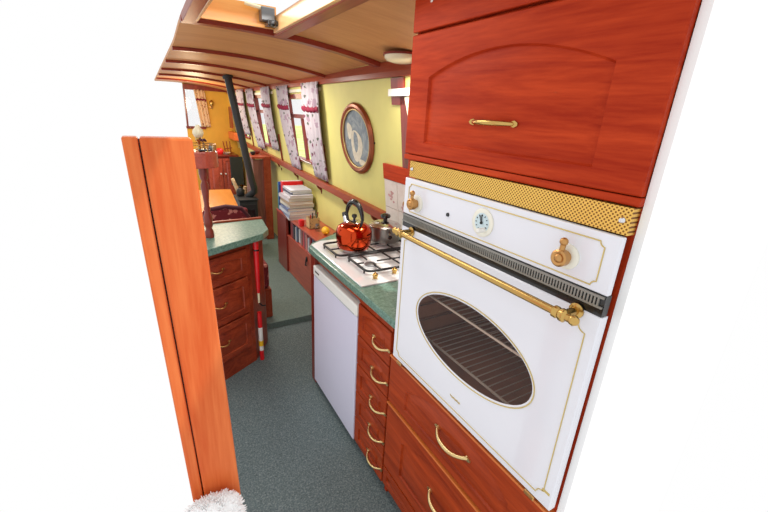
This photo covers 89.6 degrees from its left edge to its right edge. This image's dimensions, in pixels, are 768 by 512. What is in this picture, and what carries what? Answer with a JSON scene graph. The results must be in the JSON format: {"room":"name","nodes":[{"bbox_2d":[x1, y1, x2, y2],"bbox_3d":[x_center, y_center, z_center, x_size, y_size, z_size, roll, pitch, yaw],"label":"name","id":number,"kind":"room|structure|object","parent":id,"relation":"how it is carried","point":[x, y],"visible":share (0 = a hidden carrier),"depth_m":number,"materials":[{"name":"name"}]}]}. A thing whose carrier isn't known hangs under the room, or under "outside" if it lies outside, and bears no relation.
{"room":"ship interior","nodes":[
{"label":"ship interior","id":0,"kind":"room"},
{"bbox_2d":[182,83,241,189],"bbox_3d":[-2.767,-1.792,6.356,0.780,1.885,0.040,-8,23,-29],"label":"wall","id":1,"kind":"structure","parent":0,"point":[217,133],"depth_m":6.24,"materials":[{"name":"paint"}]},
{"bbox_2d":[182,87,205,128],"bbox_3d":[-2.955,-2.301,6.024,0.280,0.605,0.080,-8,23,-29],"label":"window","id":2,"kind":"structure","parent":1,"relation":"in","point":[184,96],"depth_m":5.99,"materials":[{"name":"red wood"}]},
{"bbox_2d":[193,89,210,126],"bbox_3d":[-2.825,-2.295,6.021,0.202,0.540,0.048,-8,23,-29],"label":"curtain","id":3,"kind":"object","parent":1,"relation":"hanging from","point":[200,97],"visible":1,"depth_m":6.02,"materials":[{"name":"fabric"}]},
{"bbox_2d":[182,84,226,91],"bbox_3d":[-2.758,-2.596,5.988,0.640,0.075,0.050,-8,23,-29],"label":"trim","id":4,"kind":"structure","parent":1,"relation":"attached to","point":[185,86],"depth_m":5.93,"materials":[{"name":"red wood"}]},
{"bbox_2d":[209,100,213,108],"bbox_3d":[-2.708,-2.375,6.069,0.060,0.130,0.109,-8,23,-29],"label":"wall lamp","id":5,"kind":"object","parent":1,"relation":"attached to","point":[210,101],"visible":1,"depth_m":6.03,"materials":[{"name":"gold metal"}]},
{"bbox_2d":[184,488,246,511],"bbox_3d":[-0.424,0.755,0.988,0.158,0.380,0.079,-8,23,-29],"label":"rug","id":6,"kind":"object","parent":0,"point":[224,500],"visible":1,"depth_m":0.93,"materials":[{"name":"white fur"}]},
{"bbox_2d":[154,0,417,90],"bbox_3d":[-1.209,-1.563,3.228,1.070,0.157,6.760,-8,23,-29],"label":"ceiling","id":7,"kind":"structure","parent":0,"point":[371,28],"depth_m":2.13,"materials":[{"name":"brown wood"}]},
{"bbox_2d":[180,0,207,22],"bbox_3d":[-0.468,-0.795,1.073,0.064,0.036,1.500,-8,23,-29],"label":"trim","id":8,"kind":"structure","parent":7,"relation":"attached to","point":[191,9],"depth_m":1.48,"materials":[{"name":"brown wood"}]},
{"bbox_2d":[195,0,212,20],"bbox_3d":[-0.432,-0.813,1.053,0.012,0.090,1.445,-8,23,-29],"label":"trim","id":9,"kind":"structure","parent":7,"relation":"attached to","point":[207,4],"depth_m":1.45,"materials":[{"name":"brown wood"}]},
{"bbox_2d":[201,14,274,29],"bbox_3d":[-0.643,-1.034,1.712,0.323,0.013,0.016,-8,23,-29],"label":"trim","id":10,"kind":"structure","parent":7,"relation":"attached to","point":[209,17],"depth_m":1.70,"materials":[{"name":"brown wood"}]},
{"bbox_2d":[204,0,275,23],"bbox_3d":[-0.649,-1.078,1.712,0.340,0.090,0.020,-8,23,-29],"label":"trim","id":11,"kind":"structure","parent":7,"relation":"attached to","point":[230,9],"depth_m":1.70,"materials":[{"name":"brown wood"}]},
{"bbox_2d":[244,1,277,27],"bbox_3d":[-0.545,-1.071,1.714,0.131,0.091,0.084,-8,23,-29],"label":"hatch catch","id":12,"kind":"object","parent":7,"relation":"attached to","point":[266,14],"visible":1,"depth_m":1.72,"materials":[{"name":"grey metal"}]},
{"bbox_2d":[274,0,341,32],"bbox_3d":[-0.143,-0.844,1.222,0.020,0.065,1.445,-8,23,-29],"label":"skylight","id":13,"kind":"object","parent":7,"relation":"attached to","point":[299,11],"depth_m":1.50,"materials":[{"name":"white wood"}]},
{"bbox_2d":[273,0,368,38],"bbox_3d":[-0.125,-0.838,1.270,0.069,0.036,1.500,-8,23,-29],"label":"trim","id":14,"kind":"structure","parent":7,"relation":"attached to","point":[342,6],"depth_m":1.44,"materials":[{"name":"brown wood"}]},
{"bbox_2d":[383,51,411,64],"bbox_3d":[0.089,-0.974,1.910,0.190,0.046,0.190,-8,23,-29],"label":"ceiling light","id":15,"kind":"object","parent":7,"relation":"attached to","point":[396,57],"visible":0.78,"depth_m":1.85,"materials":[{"name":"white glass"}]},
{"bbox_2d":[262,233,311,328],"bbox_3d":[-1.915,-0.149,4.820,1.210,0.077,4.390,-8,23,-29],"label":"floor","id":16,"kind":"structure","parent":0,"point":[291,303],"depth_m":3.50,"materials":[{"name":"green carpet"}]},
{"bbox_2d":[199,189,237,214],"bbox_3d":[-1.746,-0.244,4.031,0.475,0.654,1.321,-7,22,-26],"label":"table","id":17,"kind":"object","parent":16,"relation":"on","point":[222,196],"visible":0.2,"depth_m":4.07,"materials":[{"name":"orange wood"}]},
{"bbox_2d":[207,152,238,194],"bbox_3d":[-2.657,-1.230,6.327,0.520,0.859,0.464,-8,23,-29],"label":"base cabinet","id":18,"kind":"object","parent":16,"relation":"on","point":[219,178],"visible":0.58,"depth_m":6.10,"materials":[{"name":"red wood"}]},
{"bbox_2d":[217,148,223,153],"bbox_3d":[-2.600,-1.658,6.115,0.130,0.092,0.128,-8,23,-29],"label":"cloth","id":19,"kind":"object","parent":18,"relation":"on","point":[219,150],"visible":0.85,"depth_m":6.07,"materials":[{"name":"red fabric"}]},
{"bbox_2d":[222,141,231,153],"bbox_3d":[-2.508,-1.739,6.203,0.138,0.195,0.016,-8,23,-29],"label":"holder","id":20,"kind":"object","parent":18,"relation":"on","point":[227,148],"visible":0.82,"depth_m":6.20,"materials":[{"name":"brown wood"}]},
{"bbox_2d":[229,157,243,193],"bbox_3d":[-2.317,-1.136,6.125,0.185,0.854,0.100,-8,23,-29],"label":"television","id":21,"kind":"object","parent":16,"relation":"on","point":[236,163],"visible":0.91,"depth_m":6.01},
{"bbox_2d":[202,204,272,316],"bbox_3d":[-1.139,0.054,2.988,0.435,0.865,0.335,-8,23,-29],"label":"upholstered chair","id":22,"kind":"object","parent":16,"relation":"on","point":[222,212],"visible":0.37,"depth_m":2.98,"materials":[{"name":"red fabric"}]},
{"bbox_2d":[222,74,258,216],"bbox_3d":[-1.573,-0.977,4.293,0.284,1.873,0.335,-8,23,-29],"label":"wood stove","id":23,"kind":"object","parent":16,"relation":"on","point":[249,200],"visible":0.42,"depth_m":4.21,"materials":[{"name":"black metal"}]},
{"bbox_2d":[236,186,244,195],"bbox_3d":[-1.641,-0.744,4.427,0.090,0.108,0.089,-8,23,-29],"label":"kettle","id":24,"kind":"object","parent":23,"relation":"on","point":[240,191],"visible":1,"depth_m":4.40,"materials":[{"name":"black metal"}]},
{"bbox_2d":[233,194,258,216],"bbox_3d":[-1.590,-0.422,4.502,0.220,0.540,0.335,-8,23,-29],"label":"stove","id":25,"kind":"object","parent":23,"relation":"in","point":[250,202],"depth_m":4.34,"materials":[{"name":"black metal"}]},
{"bbox_2d":[246,153,273,238],"bbox_3d":[-1.611,-0.773,4.969,0.220,1.029,0.500,-8,23,-29],"label":"wall","id":26,"kind":"structure","parent":16,"relation":"on","point":[261,163],"depth_m":4.76,"materials":[{"name":"brown wood"}]},
{"bbox_2d":[249,153,270,158],"bbox_3d":[-1.584,-1.245,4.799,0.220,0.025,0.500,-8,23,-29],"label":"shelf","id":27,"kind":"object","parent":26,"relation":"attached to","point":[257,156],"depth_m":4.64,"materials":[{"name":"brown wood"}]},
{"bbox_3d":[-1.867,-0.516,4.997,0.280,0.500,0.280,-8,23,-29],"label":"basket","id":28,"kind":"object","parent":16,"relation":"on","visible":0},
{"bbox_2d":[231,178,238,189],"bbox_3d":[-1.807,-0.799,4.826,0.174,0.349,0.065,-8,23,-29],"label":"log","id":29,"kind":"object","parent":28,"relation":"in","point":[235,185],"visible":0.39,"depth_m":4.75,"materials":[{"name":"beige wood"}]},
{"bbox_2d":[240,149,378,235],"bbox_3d":[-0.763,-0.314,4.007,0.035,1.000,6.750,-8,23,-29],"label":"wall","id":30,"kind":"structure","parent":0,"point":[329,207],"depth_m":3.64,"materials":[{"name":"yellow paint"}]},
{"bbox_2d":[225,320,401,511],"bbox_3d":[-0.261,0.950,2.097,1.300,0.030,2.370,-8,23,-29],"label":"floor","id":31,"kind":"structure","parent":0,"point":[294,452],"depth_m":1.99,"materials":[{"name":"carpet"}]},
{"bbox_2d":[121,136,240,501],"bbox_3d":[-0.427,0.511,0.960,0.148,1.545,0.048,-8,23,-29],"label":"post","id":32,"kind":"object","parent":31,"relation":"on","point":[162,173],"visible":1,"depth_m":0.78,"materials":[{"name":"orange wood"}]},
{"bbox_2d":[208,240,267,379],"bbox_3d":[-0.969,0.316,2.441,0.562,0.853,0.541,-8,23,-29],"label":"base cabinet","id":33,"kind":"object","parent":31,"relation":"on","point":[232,271],"visible":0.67,"depth_m":2.37,"materials":[{"name":"brown wood"}]},
{"bbox_2d":[204,219,267,256],"bbox_3d":[-0.932,-0.099,2.274,0.582,0.040,0.633,-8,23,-29],"label":"countertop","id":34,"kind":"structure","parent":33,"relation":"on","point":[229,235],"depth_m":2.31,"materials":[{"name":"green laminate"}]},
{"bbox_2d":[198,169,213,237],"bbox_3d":[-0.991,-0.295,2.162,0.048,0.395,0.048,-8,23,-29],"label":"turned post","id":35,"kind":"object","parent":34,"relation":"on","point":[203,173],"visible":0.96,"depth_m":2.15,"materials":[{"name":"red wood"}]},
{"bbox_2d":[193,142,218,168],"bbox_3d":[-0.988,-0.538,2.068,0.185,0.123,0.160,-8,23,-29],"label":"shelf","id":36,"kind":"object","parent":35,"relation":"on","point":[203,160],"visible":0.69,"depth_m":2.03,"materials":[{"name":"red wood"}]},
{"bbox_2d":[192,125,203,149],"bbox_3d":[-0.995,-0.636,2.075,0.056,0.128,0.056,-8,23,-29],"label":"oil lamp","id":37,"kind":"object","parent":36,"relation":"on","point":[198,133],"visible":0.93,"depth_m":2.05,"materials":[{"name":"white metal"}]},
{"bbox_2d":[213,217,261,223],"bbox_3d":[-1.059,-0.210,2.538,0.513,0.045,0.023,-10,24,-34],"label":"edging","id":38,"kind":"object","parent":34,"relation":"attached to","point":[251,218],"visible":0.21,"depth_m":2.58,"materials":[{"name":"brown wood"}]},
{"bbox_2d":[252,241,259,302],"bbox_3d":[-0.795,0.103,2.427,0.038,0.420,0.037,-8,23,-29],"label":"furled umbrella","id":39,"kind":"object","parent":33,"relation":"hanging from","point":[255,244],"visible":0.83,"depth_m":2.40,"materials":[{"name":"red fabric"}]},
{"bbox_2d":[257,311,263,359],"bbox_3d":[-0.822,0.535,2.583,0.030,0.359,0.030,-8,23,-29],"label":"tube","id":40,"kind":"object","parent":31,"relation":"on","point":[259,313],"visible":1,"depth_m":2.57,"materials":[{"name":"red plastic"}]},
{"bbox_2d":[276,208,335,294],"bbox_3d":[-0.585,0.073,3.491,0.254,0.640,1.815,-8,23,-29],"label":"bookcase","id":41,"kind":"object","parent":31,"relation":"on","point":[293,257],"visible":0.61,"depth_m":3.71,"materials":[{"name":"red wood"}]},
{"bbox_2d":[281,180,302,191],"bbox_3d":[-0.941,-0.620,3.965,0.215,0.302,0.055,-8,23,-29],"label":"ring binder","id":42,"kind":"object","parent":41,"relation":"on","point":[288,182],"visible":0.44,"depth_m":3.90,"materials":[{"name":"plastic"}]},
{"bbox_2d":[293,225,295,239],"bbox_3d":[-0.790,-0.234,3.742,0.164,0.142,0.043,-8,23,-29],"label":"book","id":43,"kind":"object","parent":41,"relation":"on","point":[294,226],"visible":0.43,"depth_m":3.70,"materials":[{"name":"paper"}]},
{"bbox_2d":[285,215,305,219],"bbox_3d":[-0.850,-0.403,3.790,0.216,0.023,0.300,-5,22,-23],"label":"magazine","id":44,"kind":"object","parent":41,"relation":"on","point":[304,218],"visible":0.29,"depth_m":3.66,"materials":[{"name":"paper"}]},
{"bbox_2d":[281,210,314,217],"bbox_3d":[-0.839,-0.426,3.783,0.254,0.025,0.300,-7,22,-27],"label":"magazine","id":45,"kind":"object","parent":44,"relation":"on","point":[287,215],"visible":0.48,"depth_m":3.65,"materials":[{"name":"paper"}]},
{"bbox_2d":[279,205,314,215],"bbox_3d":[-0.847,-0.454,3.773,0.260,0.034,0.315,-8,23,-29],"label":"magazine","id":46,"kind":"object","parent":45,"relation":"on","point":[280,206],"visible":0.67,"depth_m":3.66,"materials":[{"name":"paper"}]},
{"bbox_2d":[280,203,312,211],"bbox_3d":[-0.850,-0.481,3.757,0.243,0.027,0.300,-7,22,-26],"label":"magazine","id":47,"kind":"object","parent":46,"relation":"on","point":[286,208],"visible":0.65,"depth_m":3.64,"materials":[{"name":"paper"}]},
{"bbox_2d":[280,199,313,208],"bbox_3d":[-0.846,-0.515,3.760,0.246,0.034,0.307,-8,23,-29],"label":"magazine","id":48,"kind":"object","parent":47,"relation":"on","point":[281,201],"visible":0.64,"depth_m":3.65,"materials":[{"name":"paper"}]},
{"bbox_2d":[280,197,312,205],"bbox_3d":[-0.844,-0.538,3.728,0.241,0.029,0.307,-8,23,-29],"label":"magazine","id":49,"kind":"object","parent":48,"relation":"on","point":[282,199],"visible":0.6,"depth_m":3.62,"materials":[{"name":"paper"}]},
{"bbox_2d":[279,192,312,201],"bbox_3d":[-0.852,-0.574,3.734,0.244,0.034,0.305,-8,23,-29],"label":"magazine","id":50,"kind":"object","parent":49,"relation":"on","point":[281,194],"visible":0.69,"depth_m":3.63,"materials":[{"name":"paper"}]},
{"bbox_2d":[283,190,312,198],"bbox_3d":[-0.825,-0.594,3.705,0.216,0.025,0.280,-7,22,-27],"label":"magazine","id":51,"kind":"object","parent":50,"relation":"on","point":[290,196],"visible":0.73,"depth_m":3.60,"materials":[{"name":"paper"}]},
{"bbox_2d":[282,187,311,194],"bbox_3d":[-0.837,-0.630,3.729,0.194,0.025,0.270,-10,23,-32],"label":"magazine","id":52,"kind":"object","parent":51,"relation":"on","point":[293,193],"visible":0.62,"depth_m":3.62,"materials":[{"name":"paper"}]},
{"bbox_2d":[283,185,311,192],"bbox_3d":[-0.834,-0.646,3.707,0.205,0.018,0.270,-7,22,-27],"label":"magazine","id":53,"kind":"object","parent":52,"relation":"on","point":[290,188],"visible":1,"depth_m":3.66,"materials":[{"name":"paper"}]},
{"bbox_2d":[296,226,298,241],"bbox_3d":[-0.754,-0.220,3.683,0.164,0.161,0.029,-8,23,-29],"label":"book","id":54,"kind":"object","parent":41,"relation":"on","point":[297,228],"visible":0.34,"depth_m":3.64,"materials":[{"name":"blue paper"}]},
{"bbox_2d":[298,219,304,225],"bbox_3d":[-0.739,-0.298,3.463,0.056,0.058,0.055,-8,23,-29],"label":"pot","id":55,"kind":"object","parent":41,"relation":"on","point":[301,222],"visible":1,"depth_m":3.44,"materials":[{"name":"red ceramic"}]},
{"bbox_2d":[300,229,302,244],"bbox_3d":[-0.693,-0.191,3.599,0.164,0.168,0.032,-8,23,-29],"label":"book","id":56,"kind":"object","parent":41,"relation":"on","point":[301,231],"visible":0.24,"depth_m":3.55,"materials":[{"name":"paper"}]},
{"bbox_2d":[303,232,304,247],"bbox_3d":[-0.654,-0.162,3.529,0.164,0.165,0.045,-8,23,-29],"label":"book","id":57,"kind":"object","parent":41,"relation":"on","point":[303,232],"visible":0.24,"depth_m":3.48,"materials":[{"name":"paper"}]},
{"bbox_2d":[305,234,308,250],"bbox_3d":[-0.619,-0.129,3.463,0.164,0.152,0.032,-8,23,-29],"label":"book","id":58,"kind":"object","parent":41,"relation":"on","point":[306,235],"visible":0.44,"depth_m":3.41,"materials":[{"name":"paper"}]},
{"bbox_2d":[306,216,318,228],"bbox_3d":[-0.630,-0.297,3.425,0.090,0.094,0.090,-8,23,-29],"label":"box","id":59,"kind":"object","parent":41,"relation":"on","point":[310,223],"visible":1,"depth_m":3.39,"materials":[{"name":"brown wood"}]},
{"bbox_2d":[321,226,329,234],"bbox_3d":[-0.488,-0.212,3.248,0.063,0.068,0.101,-8,23,-29],"label":"lemon","id":60,"kind":"object","parent":41,"relation":"on","point":[325,230],"visible":1,"depth_m":3.22,"materials":[{"name":"yellow food"}]},
{"bbox_2d":[311,255,319,381],"bbox_3d":[-0.188,0.352,2.457,0.548,0.858,0.064,-8,23,-29],"label":"filler panel","id":61,"kind":"object","parent":31,"relation":"on","point":[314,261],"visible":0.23,"depth_m":2.31,"materials":[{"name":"red wood"}]},
{"bbox_2d":[314,261,359,438],"bbox_3d":[-0.038,0.453,2.207,0.560,0.853,0.548,-8,23,-29],"label":"fridge","id":62,"kind":"object","parent":31,"relation":"on","point":[336,309],"depth_m":2.02,"materials":[{"name":"white metal"}]},
{"bbox_2d":[309,233,400,328],"bbox_3d":[-0.016,0.022,2.073,0.597,0.034,1.242,-8,23,-29],"label":"countertop","id":63,"kind":"structure","parent":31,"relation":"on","point":[381,298],"depth_m":1.66,"materials":[{"name":"green stone"}]},
{"bbox_2d":[312,239,400,286],"bbox_3d":[-0.041,-0.020,2.072,0.518,0.043,0.665,-8,23,-29],"label":"gas hob","id":64,"kind":"object","parent":63,"relation":"in","point":[378,264],"visible":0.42,"depth_m":1.97,"materials":[{"name":"metal"}]},
{"bbox_2d":[336,199,371,251],"bbox_3d":[-0.158,-0.173,2.059,0.194,0.260,0.194,4,20,2],"label":"kettle","id":65,"kind":"object","parent":64,"relation":"on","point":[354,235],"visible":1,"depth_m":2.01,"materials":[{"name":"orange metal"}]},
{"bbox_2d":[369,213,400,243],"bbox_3d":[0.033,-0.151,2.180,0.188,0.157,0.298,-8,23,-29],"label":"saucepan","id":66,"kind":"object","parent":64,"relation":"on","point":[381,229],"visible":0.95,"depth_m":2.17,"materials":[{"name":"metal"}]},
{"bbox_2d":[354,299,394,480],"bbox_3d":[0.177,0.586,1.869,0.618,0.855,0.286,-8,23,-29],"label":"drawer unit","id":67,"kind":"object","parent":31,"relation":"on","point":[375,346],"visible":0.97,"depth_m":1.70,"materials":[{"name":"brown wood"}]},
{"bbox_2d":[382,0,767,511],"bbox_3d":[0.499,0.249,1.288,0.702,1.975,0.759,-8,23,-29],"label":"tall cabinet","id":68,"kind":"object","parent":31,"relation":"on","point":[602,115],"visible":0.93,"depth_m":0.83,"materials":[{"name":"brown wood"}]},
{"bbox_2d":[392,177,626,510],"bbox_3d":[0.387,0.156,1.168,0.490,0.685,0.700,-8,23,-29],"label":"oven","id":69,"kind":"object","parent":68,"relation":"in","point":[502,309],"visible":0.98,"depth_m":0.96,"materials":[{"name":"white metal"}]},
{"bbox_2d":[472,208,493,236],"bbox_3d":[0.236,-0.082,0.964,0.028,0.072,0.072,-8,23,-29],"label":"clock","id":70,"kind":"object","parent":69,"relation":"on","point":[482,218],"depth_m":0.96,"materials":[{"name":"white plastic"}]},
{"bbox_2d":[228,65,409,210],"bbox_3d":[-0.783,-1.201,3.644,0.154,0.950,6.750,-8,23,-29],"label":"wall","id":71,"kind":"structure","parent":0,"point":[372,95],"depth_m":2.70,"materials":[{"name":"yellow paint"}]},
{"bbox_2d":[156,77,236,90],"bbox_3d":[-2.485,-2.320,5.241,1.030,0.098,0.043,-8,23,-29],"label":"trim","id":72,"kind":"structure","parent":71,"relation":"attached to","point":[156,77],"depth_m":5.16,"materials":[{"name":"brown wood"}]},
{"bbox_2d":[158,73,249,88],"bbox_3d":[-2.083,-2.068,4.597,1.030,0.098,0.043,-8,23,-29],"label":"trim","id":73,"kind":"structure","parent":71,"relation":"attached to","point":[162,74],"depth_m":4.52,"materials":[{"name":"brown wood"}]},
{"bbox_2d":[161,68,266,85],"bbox_3d":[-1.681,-1.817,3.953,1.030,0.098,0.043,-8,23,-29],"label":"trim","id":74,"kind":"structure","parent":71,"relation":"attached to","point":[167,69],"depth_m":3.87,"materials":[{"name":"brown wood"}]},
{"bbox_2d":[165,59,289,82],"bbox_3d":[-1.268,-1.560,3.292,1.030,0.098,0.043,-8,23,-29],"label":"trim","id":75,"kind":"structure","parent":71,"relation":"attached to","point":[166,60],"depth_m":3.23,"materials":[{"name":"brown wood"}]},
{"bbox_2d":[228,107,232,127],"bbox_3d":[-2.423,-2.191,6.121,0.015,0.320,0.230,-8,23,-29],"label":"frame","id":76,"kind":"object","parent":71,"relation":"attached to","point":[229,108],"visible":0.87,"depth_m":6.09,"materials":[{"name":"brown wood"}]},
{"bbox_2d":[228,131,238,140],"bbox_3d":[-2.405,-1.923,6.194,0.070,0.110,0.500,-8,23,-29],"label":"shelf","id":77,"kind":"structure","parent":71,"relation":"attached to","point":[232,135],"depth_m":6.07,"materials":[{"name":"orange wood"}]},
{"bbox_2d":[236,89,250,134],"bbox_3d":[-1.964,-2.002,5.394,0.098,0.586,0.482,-8,23,-29],"label":"curtain","id":78,"kind":"object","parent":71,"relation":"hanging from","point":[239,92],"visible":0.96,"depth_m":5.34,"materials":[{"name":"fabric"}]},
{"bbox_2d":[244,104,250,138],"bbox_3d":[-2.086,-2.050,5.709,0.122,0.580,0.750,-8,23,-29],"label":"window","id":79,"kind":"structure","parent":71,"relation":"in","point":[246,136],"depth_m":5.53,"materials":[{"name":"red wood"}]},
{"bbox_2d":[172,46,324,77],"bbox_3d":[-0.846,-1.296,2.616,1.030,0.098,0.043,-8,23,-29],"label":"trim","id":80,"kind":"structure","parent":71,"relation":"attached to","point":[174,48],"depth_m":2.55,"materials":[{"name":"brown wood"}]},
{"bbox_2d":[253,91,274,147],"bbox_3d":[-1.438,-1.642,4.671,0.127,0.604,1.200,-8,23,-29],"label":"window","id":81,"kind":"structure","parent":71,"relation":"in","point":[258,111],"depth_m":4.80,"materials":[{"name":"red wood"}]},
{"bbox_2d":[245,88,264,148],"bbox_3d":[-1.634,-1.735,4.897,0.111,0.696,0.542,-8,23,-29],"label":"curtain","id":82,"kind":"object","parent":81,"relation":"hanging from","point":[249,92],"visible":1,"depth_m":4.86,"materials":[{"name":"fabric"}]},
{"bbox_2d":[260,86,279,150],"bbox_3d":[-1.278,-1.528,4.319,0.106,0.656,0.402,-8,23,-29],"label":"curtain","id":83,"kind":"object","parent":81,"relation":"hanging from","point":[265,96],"visible":1,"depth_m":4.28,"materials":[{"name":"fabric"}]},
{"bbox_2d":[179,14,380,66],"bbox_3d":[-0.447,-1.062,1.953,1.030,0.113,0.064,-8,23,-29],"label":"trim","id":84,"kind":"structure","parent":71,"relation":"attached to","point":[205,22],"depth_m":1.92,"materials":[{"name":"brown wood"}]},
{"bbox_2d":[278,134,282,159],"bbox_3d":[-1.151,-1.209,4.301,0.049,0.279,0.024,-8,23,-29],"label":"trim","id":85,"kind":"structure","parent":71,"relation":"attached to","point":[278,134],"depth_m":4.29,"materials":[{"name":"red wood"}]},
{"bbox_2d":[287,87,320,164],"bbox_3d":[-0.733,-1.183,3.552,0.130,0.634,1.100,-8,23,-29],"label":"window","id":86,"kind":"structure","parent":71,"relation":"in","point":[290,96],"depth_m":3.61,"materials":[{"name":"red wood"}]},
{"bbox_2d":[276,85,301,169],"bbox_3d":[-0.946,-1.264,3.816,0.119,0.756,0.452,-8,23,-29],"label":"curtain","id":87,"kind":"object","parent":86,"relation":"hanging from","point":[281,91],"visible":1,"depth_m":3.78,"materials":[{"name":"fabric"}]},
{"bbox_2d":[300,81,328,181],"bbox_3d":[-0.581,-1.032,3.234,0.119,0.760,0.402,-8,23,-29],"label":"curtain","id":88,"kind":"object","parent":86,"relation":"hanging from","point":[309,90],"visible":1,"depth_m":3.20,"materials":[{"name":"fabric"}]},
{"bbox_2d":[237,141,385,219],"bbox_3d":[-1.222,-1.069,4.516,0.078,0.291,4.930,-8,23,-29],"label":"trim","id":89,"kind":"structure","parent":71,"relation":"attached to","point":[375,212],"depth_m":3.29,"materials":[{"name":"brown wood"}]},
{"bbox_2d":[323,144,328,182],"bbox_3d":[-0.496,-0.778,3.263,0.054,0.317,0.024,-8,23,-29],"label":"trim","id":90,"kind":"structure","parent":71,"relation":"attached to","point":[323,144],"depth_m":3.23,"materials":[{"name":"red wood"}]},
{"bbox_2d":[340,102,373,173],"bbox_3d":[-0.192,-0.798,2.643,0.081,0.466,0.486,-8,23,-29],"label":"picture","id":91,"kind":"object","parent":71,"relation":"attached to","point":[356,131],"visible":1,"depth_m":2.62,"materials":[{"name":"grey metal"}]},
{"bbox_2d":[344,110,368,166],"bbox_3d":[-0.187,-0.799,2.646,0.047,0.375,0.394,-8,23,-29],"label":"print","id":92,"kind":"object","parent":91,"relation":"attached to","point":[356,122],"depth_m":2.64},
{"bbox_2d":[384,179,404,228],"bbox_3d":[0.426,-0.071,1.841,0.046,0.335,1.647,-8,23,-29],"label":"tile","id":93,"kind":"structure","parent":71,"relation":"attached to","point":[398,189],"depth_m":2.39,"materials":[{"name":"beige tile"}]},
{"bbox_2d":[383,163,407,184],"bbox_3d":[0.451,-0.251,1.704,0.031,0.094,1.785,-8,23,-29],"label":"trim","id":94,"kind":"structure","parent":71,"relation":"attached to","point":[398,174],"depth_m":2.30,"materials":[{"name":"brown wood"}]},
{"bbox_2d":[388,191,403,211],"bbox_3d":[0.082,-0.331,2.364,0.010,0.120,0.219,-9,23,-31],"label":"trim","id":95,"kind":"structure","parent":71,"relation":"attached to","point":[392,193],"depth_m":2.40,"materials":[{"name":"tile"}]},
{"bbox_2d":[390,77,405,104],"bbox_3d":[0.077,-0.889,2.091,0.029,0.135,0.130,-8,23,-29],"label":"trim","id":96,"kind":"structure","parent":71,"relation":"attached to","point":[399,82],"depth_m":2.09,"materials":[{"name":"red wood"}]},
{"bbox_2d":[388,88,409,95],"bbox_3d":[0.265,-0.753,1.762,0.012,0.037,0.945,-8,23,-29],"label":"blind rail","id":97,"kind":"object","parent":71,"relation":"attached to","point":[400,91],"visible":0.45,"depth_m":2.04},
{"bbox_2d":[405,96,408,114],"bbox_3d":[0.144,-0.686,2.019,0.018,0.340,0.144,-14,26,-40],"label":"window","id":98,"kind":"structure","parent":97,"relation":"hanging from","point":[407,97],"depth_m":2.02,"materials":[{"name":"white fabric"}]},
{"bbox_2d":[400,96,408,168],"bbox_3d":[0.125,-0.683,2.110,0.063,0.409,0.100,-8,23,-29],"label":"trim","id":99,"kind":"structure","parent":71,"relation":"attached to","point":[403,110],"depth_m":2.12,"materials":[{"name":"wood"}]},
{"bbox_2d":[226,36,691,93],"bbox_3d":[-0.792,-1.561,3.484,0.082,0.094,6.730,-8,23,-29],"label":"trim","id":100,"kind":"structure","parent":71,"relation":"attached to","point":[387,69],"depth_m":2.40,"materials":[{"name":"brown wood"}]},
{"label":"outside","id":101,"kind":"structure","parent":0,"visible":0},
{"bbox_2d":[247,124,310,158],"bbox_3d":[-2.789,-4.881,16.943,6.428,0.620,28.293,-4,21,-21],"label":"grass bank","id":102,"kind":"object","parent":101,"point":[299,135],"visible":0.02,"depth_m":14.69,"materials":[{"name":"plant"}]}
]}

